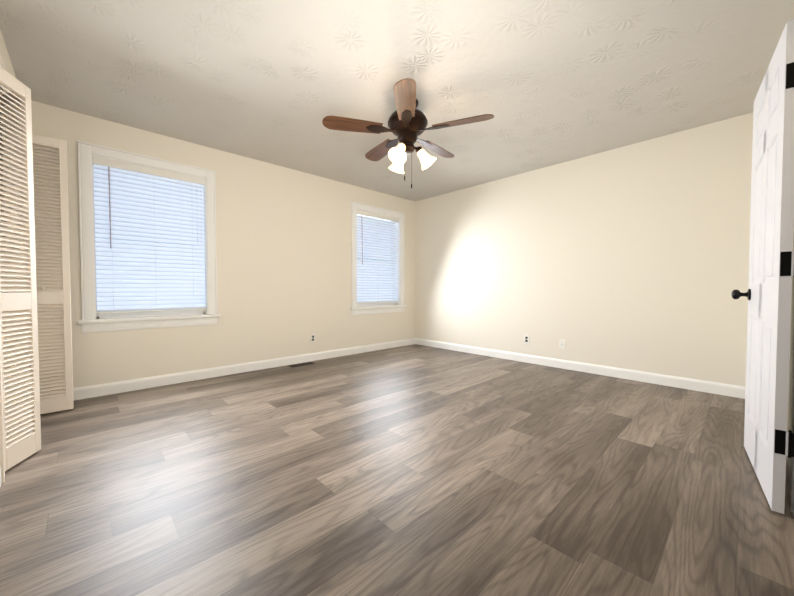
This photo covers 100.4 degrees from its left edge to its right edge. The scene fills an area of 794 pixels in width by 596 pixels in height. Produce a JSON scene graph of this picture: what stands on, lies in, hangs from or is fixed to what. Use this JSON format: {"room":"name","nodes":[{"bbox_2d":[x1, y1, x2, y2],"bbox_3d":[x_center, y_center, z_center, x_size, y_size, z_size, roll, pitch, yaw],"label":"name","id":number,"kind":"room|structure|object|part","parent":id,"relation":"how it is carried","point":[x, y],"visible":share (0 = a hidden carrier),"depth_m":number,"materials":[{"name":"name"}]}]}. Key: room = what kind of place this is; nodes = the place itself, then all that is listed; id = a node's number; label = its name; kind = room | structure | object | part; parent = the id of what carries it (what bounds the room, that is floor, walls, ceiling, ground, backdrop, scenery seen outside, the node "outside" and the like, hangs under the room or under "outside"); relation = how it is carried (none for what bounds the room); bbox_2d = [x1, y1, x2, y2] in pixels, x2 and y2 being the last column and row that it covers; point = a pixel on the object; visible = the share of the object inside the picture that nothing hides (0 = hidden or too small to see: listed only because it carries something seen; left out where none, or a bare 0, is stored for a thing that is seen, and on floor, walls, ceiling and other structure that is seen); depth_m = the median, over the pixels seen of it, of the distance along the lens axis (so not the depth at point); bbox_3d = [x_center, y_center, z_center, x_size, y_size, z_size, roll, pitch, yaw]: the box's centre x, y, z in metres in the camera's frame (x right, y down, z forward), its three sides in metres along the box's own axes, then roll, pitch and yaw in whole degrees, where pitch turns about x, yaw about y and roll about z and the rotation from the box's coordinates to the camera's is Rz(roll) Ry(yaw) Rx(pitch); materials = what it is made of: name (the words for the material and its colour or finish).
{"room":"empty bedroom","nodes":[
{"label":"empty bedroom","id":0,"kind":"room"},
{"bbox_2d":[0,30,15,77],"bbox_3d":[-1.528,-0.302,1.051,0.120,2.440,4.210,-1,2,-43],"label":"wall","id":1,"kind":"structure","parent":0,"point":[4,54],"depth_m":2.02,"materials":[{"name":"white paint"}]},
{"bbox_2d":[0,84,4,292],"bbox_3d":[-2.417,-0.170,1.996,0.122,2.125,1.140,-1,2,-43],"label":"door frame","id":2,"kind":"structure","parent":1,"relation":"attached to","point":[2,89],"depth_m":2.36,"materials":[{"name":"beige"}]},
{"bbox_2d":[0,55,10,482],"bbox_3d":[-2.365,-0.206,2.044,0.022,2.195,1.280,-1,2,-43],"label":"trim","id":3,"kind":"structure","parent":1,"relation":"attached to","point":[2,463],"depth_m":1.61,"materials":[{"name":"beige wood"}]},
{"bbox_2d":[0,67,40,470],"bbox_3d":[-2.051,-0.147,1.768,0.030,2.068,0.279,0,2,-16],"label":"closet door","id":4,"kind":"structure","parent":1,"relation":"in","point":[20,373],"depth_m":1.80,"materials":[{"name":"beige wood"}]},
{"bbox_2d":[32,133,73,413],"bbox_3d":[-2.639,-0.166,2.472,0.279,2.068,0.030,-1,2,-43],"label":"closet door","id":5,"kind":"structure","parent":1,"relation":"in","point":[55,353],"depth_m":2.50,"materials":[{"name":"beige wood"}]},
{"bbox_2d":[31,100,414,387],"bbox_3d":[-1.650,-0.380,3.932,5.560,2.440,0.150,-1,2,-43],"label":"wall","id":6,"kind":"structure","parent":0,"point":[283,240],"depth_m":3.82,"materials":[{"name":"white paint"}]},
{"bbox_2d":[77,141,220,332],"bbox_3d":[-2.359,-0.523,3.222,1.110,1.629,0.206,-1,2,-43],"label":"window","id":7,"kind":"structure","parent":6,"relation":"in","point":[90,322],"depth_m":3.13,"materials":[{"name":"white wood"}]},
{"bbox_3d":[-2.404,-0.534,3.270,0.870,1.425,0.072,-1,2,-43],"label":"window sash","id":8,"kind":"part","parent":7,"relation":"part of","materials":[{"name":"white plastic"}]},
{"bbox_2d":[92,156,205,313],"bbox_3d":[-2.347,-0.555,3.209,0.868,1.378,0.078,-1,2,-43],"label":"window blind","id":9,"kind":"object","parent":7,"relation":"attached to","point":[175,286],"visible":0.96,"depth_m":3.17,"materials":[{"name":"white plastic"}]},
{"bbox_2d":[73,338,414,400],"bbox_3d":[-1.303,0.782,4.179,4.460,0.104,0.014,-1,2,-43],"label":"baseboard","id":10,"kind":"structure","parent":6,"relation":"attached to","point":[85,392],"depth_m":3.56,"materials":[{"name":"white wood"}]},
{"bbox_2d":[310,334,314,342],"bbox_3d":[-1.109,0.529,4.360,0.070,0.115,0.008,-1,2,-43],"label":"electrical outlet","id":11,"kind":"object","parent":6,"relation":"attached to","point":[312,338],"visible":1,"depth_m":4.35,"materials":[{"name":"white plastic"}]},
{"bbox_2d":[350,202,406,314],"bbox_3d":[-0.308,-0.575,5.157,1.110,1.629,0.206,-1,2,-43],"label":"window","id":12,"kind":"structure","parent":6,"relation":"in","point":[399,306],"depth_m":5.18,"materials":[{"name":"white"}]},
{"bbox_3d":[-0.353,-0.587,5.205,0.870,1.425,0.072,-1,2,-43],"label":"window sash","id":13,"kind":"part","parent":12,"relation":"part of","materials":[{"name":"white plastic"}]},
{"bbox_2d":[357,210,398,303],"bbox_3d":[-0.296,-0.608,5.144,0.868,1.378,0.078,-1,2,-43],"label":"window blind","id":14,"kind":"object","parent":12,"relation":"attached to","point":[378,217],"visible":0.81,"depth_m":5.13,"materials":[{"name":"white plastic"}]},
{"bbox_2d":[0,344,793,595],"bbox_3d":[0.217,0.943,1.989,5.560,0.100,5.590,-1,2,-43],"label":"floor","id":15,"kind":"structure","parent":0,"point":[415,470],"depth_m":1.55,"materials":[{"name":"brown wood"}]},
{"bbox_2d":[289,362,314,366],"bbox_3d":[-1.192,0.833,4.143,0.310,0.005,0.110,-1,2,-43],"label":"floor vent","id":16,"kind":"object","parent":15,"relation":"in","point":[301,364],"visible":1,"depth_m":4.13,"materials":[{"name":"brown metal"}]},
{"bbox_2d":[0,0,793,201],"bbox_3d":[0.217,-1.596,1.921,5.560,0.100,5.590,-1,2,-43],"label":"ceiling","id":17,"kind":"structure","parent":0,"point":[546,83],"depth_m":2.27,"materials":[{"name":"white paint"}]},
{"bbox_2d":[322,78,493,187],"bbox_3d":[0.096,-1.222,2.693,1.256,0.689,1.268,-1,2,-43],"label":"ceiling fan","id":18,"kind":"object","parent":17,"relation":"hanging from","point":[407,123],"visible":1,"depth_m":2.56,"materials":[{"name":"brown wood"}]},
{"bbox_3d":[-0.342,-1.327,2.541,0.453,0.006,0.146,0,-10,-14],"label":"blade","id":19,"kind":"part","parent":18,"relation":"part of","materials":[{"name":"brown wood"}]},
{"bbox_3d":[-0.150,-1.340,3.023,0.146,0.006,0.453,13,-6,-32],"label":"blade","id":20,"kind":"part","parent":18,"relation":"part of","materials":[{"name":"brown wood"}]},
{"bbox_3d":[0.057,-1.318,2.210,0.146,0.006,0.453,-12,1,4],"label":"blade","id":21,"kind":"part","parent":18,"relation":"part of","materials":[{"name":"brown wood"}]},
{"bbox_3d":[0.086,-1.366,2.649,0.320,0.400,0.320,-1,2,-43],"label":"motor","id":22,"kind":"part","parent":18,"relation":"part of","materials":[{"name":"brown metal"}]},
{"bbox_3d":[0.367,-1.339,2.990,0.146,0.006,0.453,17,12,38],"label":"blade","id":23,"kind":"part","parent":18,"relation":"part of","materials":[{"name":"brown wood"}]},
{"bbox_3d":[0.496,-1.325,2.487,0.453,0.006,0.146,1,14,22],"label":"blade","id":24,"kind":"part","parent":18,"relation":"part of","materials":[{"name":"brown wood"}]},
{"bbox_2d":[415,112,752,386],"bbox_3d":[2.184,-0.377,3.811,0.150,2.440,5.590,-1,2,-43],"label":"wall","id":25,"kind":"structure","parent":0,"point":[635,256],"depth_m":3.58,"materials":[{"name":"white paint"}]},
{"bbox_2d":[524,335,528,343],"bbox_3d":[1.670,0.531,4.265,0.008,0.115,0.070,-1,2,-43],"label":"electrical outlet","id":26,"kind":"object","parent":25,"relation":"attached to","point":[526,339],"visible":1,"depth_m":4.26,"materials":[{"name":"white plastic"}]},
{"bbox_2d":[559,339,565,348],"bbox_3d":[1.970,0.550,3.943,0.015,0.115,0.070,-1,2,-43],"label":"electrical outlet","id":27,"kind":"object","parent":25,"relation":"attached to","point":[562,343],"visible":1,"depth_m":3.94,"materials":[{"name":"white plastic"}]},
{"bbox_2d":[415,338,744,398],"bbox_3d":[1.712,0.781,4.223,0.014,0.104,4.062,-1,2,-43],"label":"baseboard","id":28,"kind":"structure","parent":25,"relation":"attached to","point":[736,391],"depth_m":3.60,"materials":[{"name":"white wood"}]},
{"bbox_2d":[787,228,793,458],"bbox_3d":[1.541,-0.304,1.136,4.460,2.440,0.120,-1,2,-43],"label":"wall","id":29,"kind":"structure","parent":0,"point":[790,415],"depth_m":1.75,"materials":[{"name":"white paint"}]},
{"bbox_2d":[731,20,793,513],"bbox_3d":[1.839,-0.119,1.643,0.758,2.018,0.261,-1,2,-43],"label":"entry door","id":30,"kind":"structure","parent":29,"relation":"in","point":[769,442],"depth_m":1.48,"materials":[{"name":"white wood"}]},
{"bbox_2d":[786,456,791,497],"bbox_3d":[1.495,0.862,1.216,4.432,0.104,0.014,-1,2,-43],"label":"baseboard","id":31,"kind":"structure","parent":29,"relation":"attached to","point":[788,468],"depth_m":1.59,"materials":[{"name":"white wood"}]},
{"bbox_2d":[790,416,793,514],"bbox_3d":[1.403,-0.138,1.010,0.928,2.114,0.164,-1,2,-43],"label":"door frame","id":32,"kind":"structure","parent":29,"relation":"attached to","point":[792,495],"depth_m":1.40,"materials":[{"name":"white wood"}]}
]}

